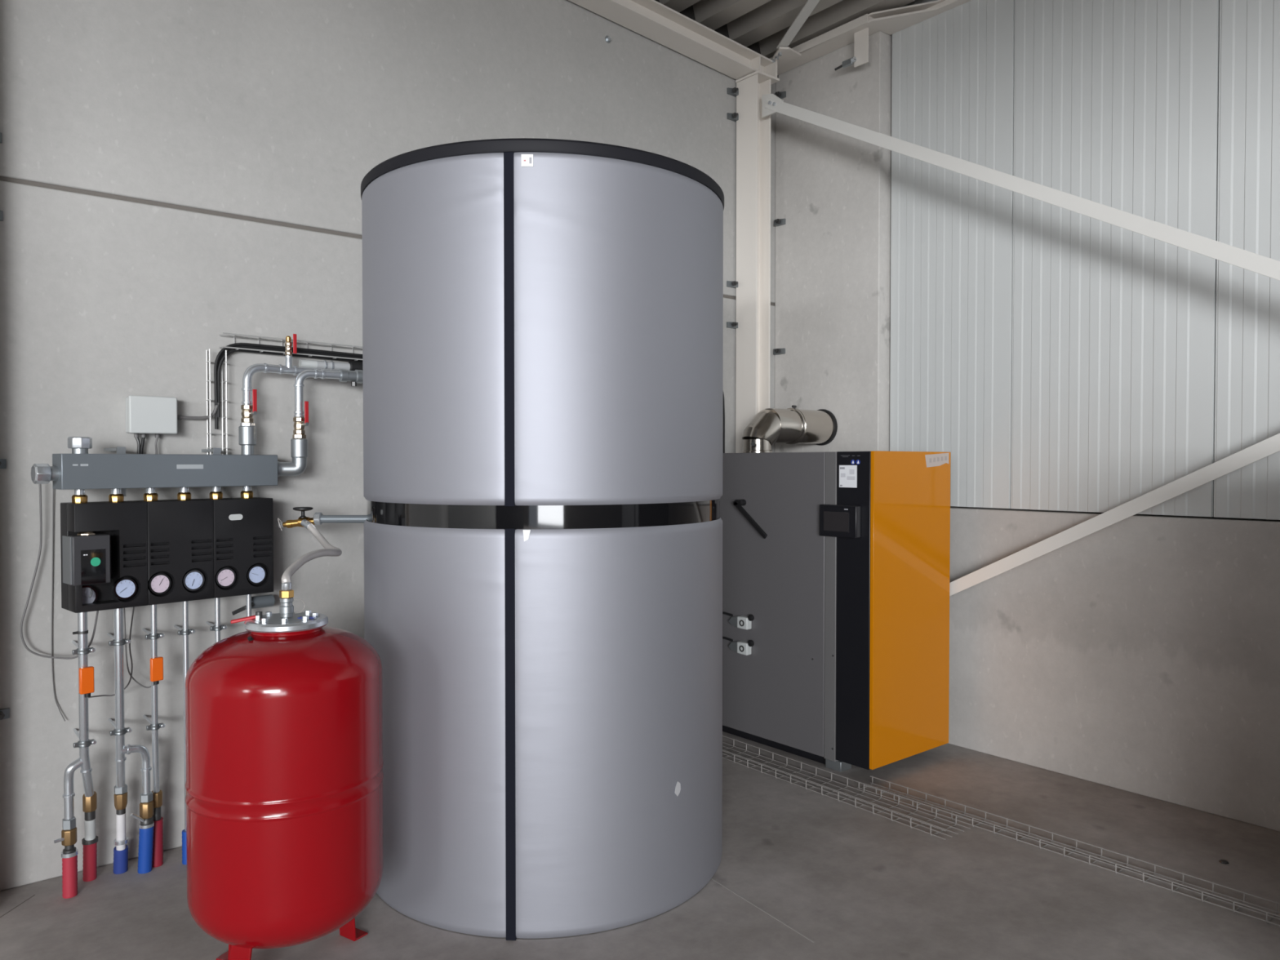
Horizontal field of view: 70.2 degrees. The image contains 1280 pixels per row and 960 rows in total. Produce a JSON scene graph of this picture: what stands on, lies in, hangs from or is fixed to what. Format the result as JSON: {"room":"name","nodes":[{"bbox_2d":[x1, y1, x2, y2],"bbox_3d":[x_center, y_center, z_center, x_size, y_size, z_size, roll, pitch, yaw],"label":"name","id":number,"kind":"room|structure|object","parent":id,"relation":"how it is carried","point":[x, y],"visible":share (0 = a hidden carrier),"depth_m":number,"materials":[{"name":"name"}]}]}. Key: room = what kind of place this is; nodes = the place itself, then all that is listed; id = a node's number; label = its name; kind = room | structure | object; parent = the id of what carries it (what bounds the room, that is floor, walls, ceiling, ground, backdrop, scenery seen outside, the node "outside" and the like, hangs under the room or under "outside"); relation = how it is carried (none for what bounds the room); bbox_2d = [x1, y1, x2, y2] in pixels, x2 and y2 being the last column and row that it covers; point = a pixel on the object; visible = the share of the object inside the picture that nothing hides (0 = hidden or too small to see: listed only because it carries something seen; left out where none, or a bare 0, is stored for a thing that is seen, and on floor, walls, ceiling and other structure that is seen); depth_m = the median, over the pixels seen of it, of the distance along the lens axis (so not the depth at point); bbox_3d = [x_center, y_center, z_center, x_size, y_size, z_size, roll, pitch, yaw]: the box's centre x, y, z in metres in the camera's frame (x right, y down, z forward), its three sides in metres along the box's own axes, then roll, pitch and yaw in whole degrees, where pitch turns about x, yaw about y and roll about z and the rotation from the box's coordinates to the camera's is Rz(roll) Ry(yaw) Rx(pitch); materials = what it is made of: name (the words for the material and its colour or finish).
{"room":"boiler room","nodes":[
{"label":"boiler room","id":0,"kind":"room"},
{"bbox_2d":[0,0,775,890],"bbox_3d":[-5.532,-1.218,0.909,17.050,5.600,0.250,-1,1,-39],"label":"wall","id":1,"kind":"structure","parent":0,"point":[176,175],"depth_m":3.80,"materials":[{"name":"grey"}]},
{"bbox_2d":[0,210,3,221],"bbox_3d":[-2.372,-0.975,3.326,0.074,0.036,0.077,-1,1,-39],"label":"clamp","id":2,"kind":"object","parent":1,"relation":"attached to","point":[1,211],"visible":1,"depth_m":3.36,"materials":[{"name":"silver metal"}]},
{"bbox_2d":[0,458,6,468],"bbox_3d":[-2.372,-0.059,3.344,0.074,0.036,0.077,-1,1,-39],"label":"clamp","id":3,"kind":"object","parent":1,"relation":"attached to","point":[2,461],"visible":1,"depth_m":3.37,"materials":[{"name":"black metal"}]},
{"bbox_2d":[0,707,9,719],"bbox_3d":[-2.372,0.871,3.361,0.074,0.036,0.077,-1,1,-39],"label":"clamp","id":4,"kind":"object","parent":1,"relation":"attached to","point":[4,713],"visible":1,"depth_m":3.38,"materials":[{"name":"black metal"}]},
{"bbox_2d":[51,488,65,721],"bbox_3d":[-2.229,0.450,3.480,0.044,0.956,0.014,0,1,-12],"label":"cable","id":5,"kind":"object","parent":1,"relation":"hanging from","point":[53,489],"visible":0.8,"depth_m":3.48,"materials":[{"name":"grey plastic"}]},
{"bbox_2d":[125,395,182,437],"bbox_3d":[-1.949,-0.252,3.657,0.200,0.163,0.094,-1,1,-39],"label":"junction box","id":6,"kind":"object","parent":1,"relation":"attached to","point":[144,415],"visible":1,"depth_m":3.61,"materials":[{"name":"grey plastic"}]},
{"bbox_2d":[135,437,140,453],"bbox_3d":[-2.007,-0.072,3.635,0.020,0.204,0.027,-1,1,-39],"label":"cable","id":7,"kind":"object","parent":6,"relation":"hanging from","point":[137,439],"visible":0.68,"depth_m":3.63,"materials":[{"name":"grey plastic"}]},
{"bbox_2d":[140,437,145,453],"bbox_3d":[-1.995,-0.071,3.645,0.028,0.203,0.016,1,1,28],"label":"cable","id":8,"kind":"object","parent":6,"relation":"hanging from","point":[142,444],"visible":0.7,"depth_m":3.63,"materials":[{"name":"black rubber"}]},
{"bbox_2d":[155,437,158,453],"bbox_3d":[-1.955,-0.072,3.679,0.013,0.203,0.023,-1,1,-39],"label":"cable","id":9,"kind":"object","parent":6,"relation":"hanging from","point":[157,438],"visible":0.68,"depth_m":3.67,"materials":[{"name":"grey plastic"}]},
{"bbox_2d":[182,402,219,419],"bbox_3d":[-1.823,-0.287,3.773,0.149,0.075,0.013,-1,1,-39],"label":"cable","id":10,"kind":"object","parent":6,"relation":"attached to","point":[215,408],"visible":1,"depth_m":3.78,"materials":[{"name":"grey plastic"}]},
{"bbox_2d":[31,436,277,496],"bbox_3d":[-1.907,-0.051,3.588,0.256,0.224,0.868,1,1,42],"label":"manifold","id":11,"kind":"object","parent":1,"relation":"attached to","point":[78,471],"visible":1,"depth_m":3.46,"materials":[{"name":"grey metal"}]},
{"bbox_2d":[60,493,148,613],"bbox_3d":[-1.982,0.263,3.361,0.220,0.420,0.269,1,1,42],"label":"pump group","id":12,"kind":"object","parent":11,"relation":"attached to","point":[104,544],"visible":1,"depth_m":3.33,"materials":[{"name":"black plastic"}]},
{"bbox_2d":[20,484,98,659],"bbox_3d":[-2.169,0.342,3.415,0.284,0.666,0.044,0,1,-4],"label":"cable","id":13,"kind":"object","parent":12,"relation":"hanging from","point":[40,485],"visible":0.94,"depth_m":3.41,"materials":[{"name":"grey plastic"}]},
{"bbox_2d":[90,557,100,566],"bbox_3d":[-1.941,0.292,3.244,0.002,0.032,0.032,1,1,42],"label":"light","id":14,"kind":"object","parent":12,"relation":"attached to","point":[95,562],"depth_m":3.24,"materials":[{"name":"teal plastic"}]},
{"bbox_2d":[132,492,213,604],"bbox_3d":[-1.829,0.259,3.568,0.165,0.420,0.243,1,1,42],"label":"pump group","id":15,"kind":"object","parent":11,"relation":"attached to","point":[180,535],"visible":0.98,"depth_m":3.51,"materials":[{"name":"black plastic"}]},
{"bbox_2d":[200,490,273,598],"bbox_3d":[-1.665,0.256,3.747,0.166,0.420,0.243,1,1,42],"label":"pump group","id":16,"kind":"object","parent":11,"relation":"attached to","point":[243,526],"visible":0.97,"depth_m":3.69,"materials":[{"name":"black plastic"}]},
{"bbox_2d":[238,333,348,454],"bbox_3d":[-1.318,-0.372,4.087,0.928,0.523,0.089,-1,1,-41],"label":"riser pipe","id":17,"kind":"object","parent":11,"relation":"attached to","point":[246,429],"visible":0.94,"depth_m":3.80,"materials":[{"name":"silver metal"}]},
{"bbox_2d":[277,368,363,476],"bbox_3d":[-1.246,-0.255,4.099,0.804,0.476,0.098,-1,1,-39],"label":"riser pipe","id":18,"kind":"object","parent":11,"relation":"attached to","point":[299,442],"visible":0.87,"depth_m":3.90,"materials":[{"name":"silver metal"}]},
{"bbox_2d":[205,349,227,454],"bbox_3d":[-1.775,-0.324,3.817,0.070,0.440,0.057,-1,1,-39],"label":"cable tray","id":19,"kind":"object","parent":1,"relation":"attached to","point":[209,362],"visible":0.97,"depth_m":3.81,"materials":[{"name":"silver metal"}]},
{"bbox_2d":[231,594,275,615],"bbox_3d":[-1.669,0.526,3.871,0.117,0.063,0.200,1,1,37],"label":"valve","id":20,"kind":"object","parent":1,"relation":"attached to","point":[264,601],"visible":0.86,"depth_m":3.87,"materials":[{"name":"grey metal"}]},
{"bbox_2d":[219,332,362,360],"bbox_3d":[-1.328,-0.584,4.178,1.120,0.082,0.060,-1,1,-39],"label":"cable tray","id":21,"kind":"object","parent":1,"relation":"attached to","point":[235,335],"visible":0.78,"depth_m":4.00,"materials":[{"name":"silver metal"}]},
{"bbox_2d":[213,342,362,429],"bbox_3d":[-1.361,-0.405,4.160,1.100,0.370,0.028,-1,1,-39],"label":"cable bundle","id":22,"kind":"object","parent":21,"relation":"on","point":[220,357],"visible":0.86,"depth_m":3.92,"materials":[{"name":"black rubber"}]},
{"bbox_2d":[298,359,362,370],"bbox_3d":[-1.234,-0.519,4.242,0.695,0.050,0.050,-1,1,-39],"label":"insulated pipe","id":23,"kind":"object","parent":1,"relation":"attached to","point":[351,366],"visible":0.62,"depth_m":4.09,"materials":[{"name":"grey plastic"}]},
{"bbox_2d":[604,35,611,43],"bbox_3d":[-0.176,-2.485,5.127,0.040,0.040,0.018,-1,1,-39],"label":"bolt","id":24,"kind":"object","parent":1,"relation":"attached to","point":[607,38],"visible":1,"depth_m":5.12,"materials":[{"name":"silver metal"}]},
{"bbox_2d":[654,0,778,78],"bbox_3d":[-5.454,-3.177,0.753,16.620,1.267,0.025,-1,1,-39],"label":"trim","id":25,"kind":"structure","parent":1,"relation":"attached to","point":[689,11],"depth_m":5.66,"materials":[{"name":"grey metal"}]},
{"bbox_2d":[723,393,724,453],"bbox_3d":[0.514,-0.111,5.720,0.044,1.002,0.013,-1,1,-31],"label":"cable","id":26,"kind":"object","parent":1,"relation":"attached to","point":[723,393],"visible":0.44,"depth_m":5.72,"materials":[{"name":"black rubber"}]},
{"bbox_2d":[0,731,1279,959],"bbox_3d":[-1.284,1.754,-4.128,17.125,0.151,13.613,-1,1,-39],"label":"floor","id":27,"kind":"structure","parent":0,"point":[802,873],"depth_m":3.42,"materials":[{"name":"concrete"}]},
{"bbox_2d":[53,612,97,898],"bbox_3d":[-2.074,1.004,3.405,0.123,1.066,0.212,0,1,-1],"label":"pipe","id":28,"kind":"object","parent":27,"relation":"on","point":[86,673],"visible":0.99,"depth_m":3.35,"materials":[{"name":"silver metal"}]},
{"bbox_2d":[72,630,88,634],"bbox_3d":[-2.060,0.561,3.350,0.050,0.010,0.036,-1,1,-39],"label":"clip","id":29,"kind":"object","parent":28,"relation":"attached to","point":[77,632],"visible":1,"depth_m":3.34,"materials":[{"name":"grey metal"}]},
{"bbox_2d":[71,640,95,654],"bbox_3d":[-2.119,0.629,3.438,0.074,0.020,0.252,-1,1,-39],"label":"clamp","id":30,"kind":"object","parent":28,"relation":"attached to","point":[78,651],"visible":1,"depth_m":3.34,"materials":[{"name":"silver metal"}]},
{"bbox_2d":[73,728,96,747],"bbox_3d":[-2.119,0.972,3.445,0.074,0.020,0.252,-1,1,-39],"label":"clamp","id":31,"kind":"object","parent":28,"relation":"attached to","point":[77,744],"visible":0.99,"depth_m":3.35,"materials":[{"name":"silver metal"}]},
{"bbox_2d":[88,606,134,697],"bbox_3d":[-2.039,0.651,3.466,0.075,0.376,0.231,0,1,14],"label":"cable","id":32,"kind":"object","parent":28,"relation":"attached to","point":[130,651],"visible":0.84,"depth_m":3.55,"materials":[{"name":"grey plastic"}]},
{"bbox_2d":[113,608,154,874],"bbox_3d":[-1.971,1.002,3.534,0.137,1.068,0.156,-1,1,-39],"label":"pipe","id":33,"kind":"object","parent":27,"relation":"on","point":[146,827],"visible":1,"depth_m":3.52,"materials":[{"name":"silver metal"}]},
{"bbox_2d":[107,632,131,645],"bbox_3d":[-2.032,0.612,3.521,0.074,0.020,0.235,-1,1,-39],"label":"clamp","id":34,"kind":"object","parent":33,"relation":"attached to","point":[114,642],"visible":1,"depth_m":3.43,"materials":[{"name":"silver metal"}]},
{"bbox_2d":[108,718,132,735],"bbox_3d":[-2.032,0.952,3.527,0.074,0.020,0.235,-1,1,-39],"label":"clamp","id":35,"kind":"object","parent":33,"relation":"attached to","point":[115,732],"visible":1,"depth_m":3.44,"materials":[{"name":"silver metal"}]},
{"bbox_2d":[150,604,163,867],"bbox_3d":[-1.899,1.000,3.573,0.048,1.065,0.132,-1,1,-32],"label":"pipe","id":36,"kind":"object","parent":27,"relation":"on","point":[156,663],"visible":0.77,"depth_m":3.55,"materials":[{"name":"silver metal"}]},
{"bbox_2d":[123,608,154,688],"bbox_3d":[-1.946,0.642,3.545,0.150,0.340,0.020,0,1,13],"label":"cable","id":37,"kind":"object","parent":36,"relation":"attached to","point":[124,615],"visible":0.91,"depth_m":3.56,"materials":[{"name":"grey plastic"}]},
{"bbox_2d":[142,627,164,639],"bbox_3d":[-1.944,0.606,3.607,0.066,0.020,0.214,-1,1,-39],"label":"clamp","id":38,"kind":"object","parent":36,"relation":"attached to","point":[149,636],"visible":1,"depth_m":3.53,"materials":[{"name":"silver metal"}]},
{"bbox_2d":[142,715,165,730],"bbox_3d":[-1.944,0.959,3.614,0.066,0.020,0.214,-1,1,-39],"label":"clamp","id":39,"kind":"object","parent":36,"relation":"attached to","point":[153,727],"visible":1,"depth_m":3.54,"materials":[{"name":"silver metal"}]},
{"bbox_2d":[182,600,188,864],"bbox_3d":[-1.809,0.998,3.631,0.042,1.064,0.042,-1,1,-39],"label":"pipe","id":40,"kind":"object","parent":27,"relation":"on","point":[185,604],"visible":0.36,"depth_m":3.62,"materials":[{"name":"silver metal"}]},
{"bbox_2d":[173,624,195,635],"bbox_3d":[-1.859,0.604,3.688,0.064,0.020,0.196,-1,1,-39],"label":"clamp","id":41,"kind":"object","parent":40,"relation":"attached to","point":[180,632],"visible":1,"depth_m":3.62,"materials":[{"name":"silver metal"}]},
{"bbox_2d":[214,597,220,643],"bbox_3d":[-1.724,0.997,3.723,0.042,1.064,0.042,-1,1,-39],"label":"pipe","id":42,"kind":"object","parent":27,"relation":"on","point":[217,601],"visible":0.02,"depth_m":3.71,"materials":[{"name":"silver metal"}]},
{"bbox_2d":[205,621,226,631],"bbox_3d":[-1.769,0.603,3.774,0.064,0.020,0.179,-1,1,-39],"label":"clamp","id":43,"kind":"object","parent":42,"relation":"attached to","point":[212,628],"visible":1,"depth_m":3.71,"materials":[{"name":"silver metal"}]},
{"bbox_2d":[245,594,251,631],"bbox_3d":[-1.637,0.995,3.818,0.042,1.064,0.042,-1,1,-39],"label":"pipe","id":44,"kind":"object","parent":27,"relation":"on","point":[248,597],"visible":0.02,"depth_m":3.80,"materials":[{"name":"silver metal"}]},
{"bbox_2d":[185,609,383,959],"bbox_3d":[-1.107,0.977,2.861,0.578,1.136,0.578,-1,1,-30],"label":"vessel","id":45,"kind":"object","parent":27,"relation":"on","point":[284,762],"visible":0.99,"depth_m":2.62,"materials":[{"name":"red paint"}]},
{"bbox_2d":[279,582,305,617],"bbox_3d":[-1.092,0.374,2.856,0.075,0.108,0.042,0,1,-22],"label":"fitting","id":46,"kind":"object","parent":45,"relation":"attached to","point":[286,594],"visible":1,"depth_m":2.83,"materials":[{"name":"silver metal"}]},
{"bbox_2d":[360,137,724,940],"bbox_3d":[-0.383,0.194,3.735,1.446,2.668,1.446,0,1,-7],"label":"tank","id":47,"kind":"object","parent":27,"relation":"on","point":[543,318],"visible":0.98,"depth_m":3.08,"materials":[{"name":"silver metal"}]},
{"bbox_2d":[277,506,366,530],"bbox_3d":[-1.236,0.158,3.739,0.488,0.096,0.077,0,1,-2],"label":"tap","id":48,"kind":"object","parent":47,"relation":"attached to","point":[318,518],"visible":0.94,"depth_m":3.72,"materials":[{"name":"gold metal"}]},
{"bbox_2d":[278,520,293,528],"bbox_3d":[-1.451,0.180,3.733,0.058,0.036,0.056,-1,1,-39],"label":"outlet","id":49,"kind":"object","parent":48,"relation":"attached to","point":[289,523],"depth_m":3.72,"materials":[{"name":"gold metal"}]},
{"bbox_2d":[281,519,342,582],"bbox_3d":[-1.172,0.244,3.301,0.168,0.152,0.930,0,1,-17],"label":"hose","id":50,"kind":"object","parent":48,"relation":"attached to","point":[329,550],"visible":1,"depth_m":3.17,"materials":[{"name":"silver metal"}]},
{"bbox_2d":[735,70,783,453],"bbox_3d":[0.772,-0.520,5.728,0.230,4.020,0.340,-1,1,-39],"label":"steel column","id":51,"kind":"structure","parent":27,"relation":"on","point":[753,361],"depth_m":5.74,"materials":[{"name":"white metal"}]},
{"bbox_2d":[568,0,777,79],"bbox_3d":[-5.501,-3.015,0.598,16.345,1.179,0.190,-1,1,-39],"label":"rafter","id":52,"kind":"object","parent":51,"relation":"on","point":[652,20],"visible":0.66,"depth_m":5.33,"materials":[{"name":"grey metal"}]},
{"bbox_2d":[726,280,737,288],"bbox_3d":[0.592,-1.241,5.764,0.074,0.036,0.077,-1,1,-39],"label":"clamp","id":53,"kind":"object","parent":51,"relation":"attached to","point":[734,284],"visible":1,"depth_m":5.76,"materials":[{"name":"silver metal"}]},
{"bbox_2d":[726,321,737,328],"bbox_3d":[0.592,-0.983,5.769,0.074,0.036,0.077,-1,1,-39],"label":"clamp","id":54,"kind":"object","parent":51,"relation":"attached to","point":[734,325],"visible":1,"depth_m":5.76,"materials":[{"name":"silver metal"}]},
{"bbox_2d":[727,87,738,97],"bbox_3d":[0.592,-2.452,5.741,0.074,0.036,0.077,-1,1,-39],"label":"clamp","id":55,"kind":"object","parent":51,"relation":"attached to","point":[734,91],"visible":1,"depth_m":5.73,"materials":[{"name":"silver metal"}]},
{"bbox_2d":[727,112,738,121],"bbox_3d":[0.592,-2.295,5.744,0.074,0.036,0.077,-1,1,-39],"label":"clamp","id":56,"kind":"object","parent":51,"relation":"attached to","point":[734,117],"visible":1,"depth_m":5.74,"materials":[{"name":"silver metal"}]},
{"bbox_2d":[764,97,1279,280],"bbox_3d":[2.038,-1.256,4.181,0.062,2.177,3.926,-1,1,-39],"label":"brace","id":57,"kind":"object","parent":51,"relation":"attached to","point":[1268,267],"visible":1,"depth_m":4.28,"materials":[{"name":"white paint"}]},
{"bbox_2d":[720,450,951,772],"bbox_3d":[1.034,0.673,5.152,0.747,1.657,1.145,-1,1,-39],"label":"boiler","id":58,"kind":"object","parent":27,"relation":"on","point":[836,565],"visible":0.95,"depth_m":4.80,"materials":[{"name":"grey metal"}]},
{"bbox_2d":[742,404,837,453],"bbox_3d":[0.877,-0.308,5.513,0.727,0.292,0.228,-1,1,-39],"label":"flue pipe","id":59,"kind":"object","parent":58,"relation":"on","point":[793,425],"visible":0.97,"depth_m":5.41,"materials":[{"name":"silver metal"}]},
{"bbox_2d":[764,408,803,443],"bbox_3d":[0.841,-0.328,5.483,0.200,0.212,0.212,-1,1,-39],"label":"pipe elbow","id":60,"kind":"object","parent":59,"relation":"attached to","point":[789,420],"depth_m":5.42,"materials":[{"name":"silver metal"}]},
{"bbox_2d":[835,451,871,769],"bbox_3d":[1.340,0.648,4.829,0.680,1.594,0.207,-1,1,-39],"label":"panel","id":61,"kind":"object","parent":58,"relation":"attached to","point":[853,468],"depth_m":4.60,"materials":[{"name":"black metal"}]},
{"bbox_2d":[722,735,970,839],"bbox_3d":[0.812,1.488,4.600,0.195,0.048,1.780,-1,1,-38],"label":"cable tray","id":62,"kind":"object","parent":27,"relation":"on","point":[907,815],"visible":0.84,"depth_m":4.37,"materials":[{"name":"grey metal"}]},
{"bbox_2d":[857,775,1279,926],"bbox_3d":[1.881,1.510,3.583,0.115,0.043,2.390,-1,1,-40],"label":"cable tray","id":63,"kind":"object","parent":27,"relation":"on","point":[1003,828],"visible":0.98,"depth_m":3.65,"materials":[{"name":"grey metal"}]},
{"bbox_2d":[1218,859,1228,864],"bbox_3d":[2.337,1.526,3.640,0.035,0.008,0.034,-1,1,-39],"label":"chip","id":64,"kind":"object","parent":27,"relation":"on","point":[1223,861],"visible":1,"depth_m":3.63,"materials":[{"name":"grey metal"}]},
{"bbox_2d":[659,0,915,58],"bbox_3d":[-1.409,-3.137,-4.389,17.280,1.248,13.513,-1,1,-39],"label":"ceiling","id":65,"kind":"structure","parent":0,"point":[748,22],"depth_m":5.44,"materials":[{"name":"grey metal"}]},
{"bbox_2d":[774,0,1279,831],"bbox_3d":[5.121,-0.923,1.199,0.350,5.000,13.363,-1,1,-39],"label":"wall","id":66,"kind":"structure","parent":0,"point":[1071,367],"depth_m":4.60,"materials":[{"name":"light grey painted sheet metal cladding"},{"name":"concrete"}]},
{"bbox_2d":[773,348,785,355],"bbox_3d":[0.913,-0.847,5.992,0.077,0.036,0.074,-1,1,-39],"label":"clamp","id":67,"kind":"object","parent":66,"relation":"attached to","point":[775,351],"visible":1,"depth_m":5.98,"materials":[{"name":"silver metal"}]},
{"bbox_2d":[773,218,786,226],"bbox_3d":[0.913,-1.694,5.975,0.077,0.036,0.074,-1,1,-39],"label":"clamp","id":68,"kind":"object","parent":66,"relation":"attached to","point":[778,222],"visible":1,"depth_m":5.96,"materials":[{"name":"silver metal"}]},
{"bbox_2d":[773,91,786,98],"bbox_3d":[0.913,-2.520,5.959,0.077,0.036,0.074,-1,1,-39],"label":"clamp","id":69,"kind":"object","parent":66,"relation":"attached to","point":[781,95],"visible":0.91,"depth_m":5.94,"materials":[{"name":"silver metal"}]},
{"bbox_2d":[769,0,971,75],"bbox_3d":[4.984,-2.493,0.885,0.398,0.250,13.100,-1,1,-39],"label":"beam","id":70,"kind":"structure","parent":66,"relation":"attached to","point":[857,31],"depth_m":5.37,"materials":[{"name":"grey metal"}]},
{"bbox_2d":[776,0,819,48],"bbox_3d":[1.041,-2.675,4.641,0.062,0.067,1.973,0,1,-10],"label":"brace","id":71,"kind":"object","parent":70,"relation":"attached to","point":[810,5],"visible":1,"depth_m":5.31,"materials":[{"name":"grey metal"}]},
{"bbox_2d":[834,56,856,71],"bbox_3d":[1.227,-2.491,5.445,0.032,0.036,0.147,-1,1,-39],"label":"bolt","id":72,"kind":"object","parent":70,"relation":"attached to","point":[850,61],"visible":1,"depth_m":5.43,"materials":[{"name":"grey metal"}]},
{"bbox_2d":[949,433,1279,595],"bbox_3d":[2.224,0.199,4.365,0.050,2.055,3.929,-1,1,-39],"label":"brace","id":73,"kind":"object","parent":66,"relation":"attached to","point":[1270,446],"visible":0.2,"depth_m":4.26,"materials":[{"name":"white paint"}]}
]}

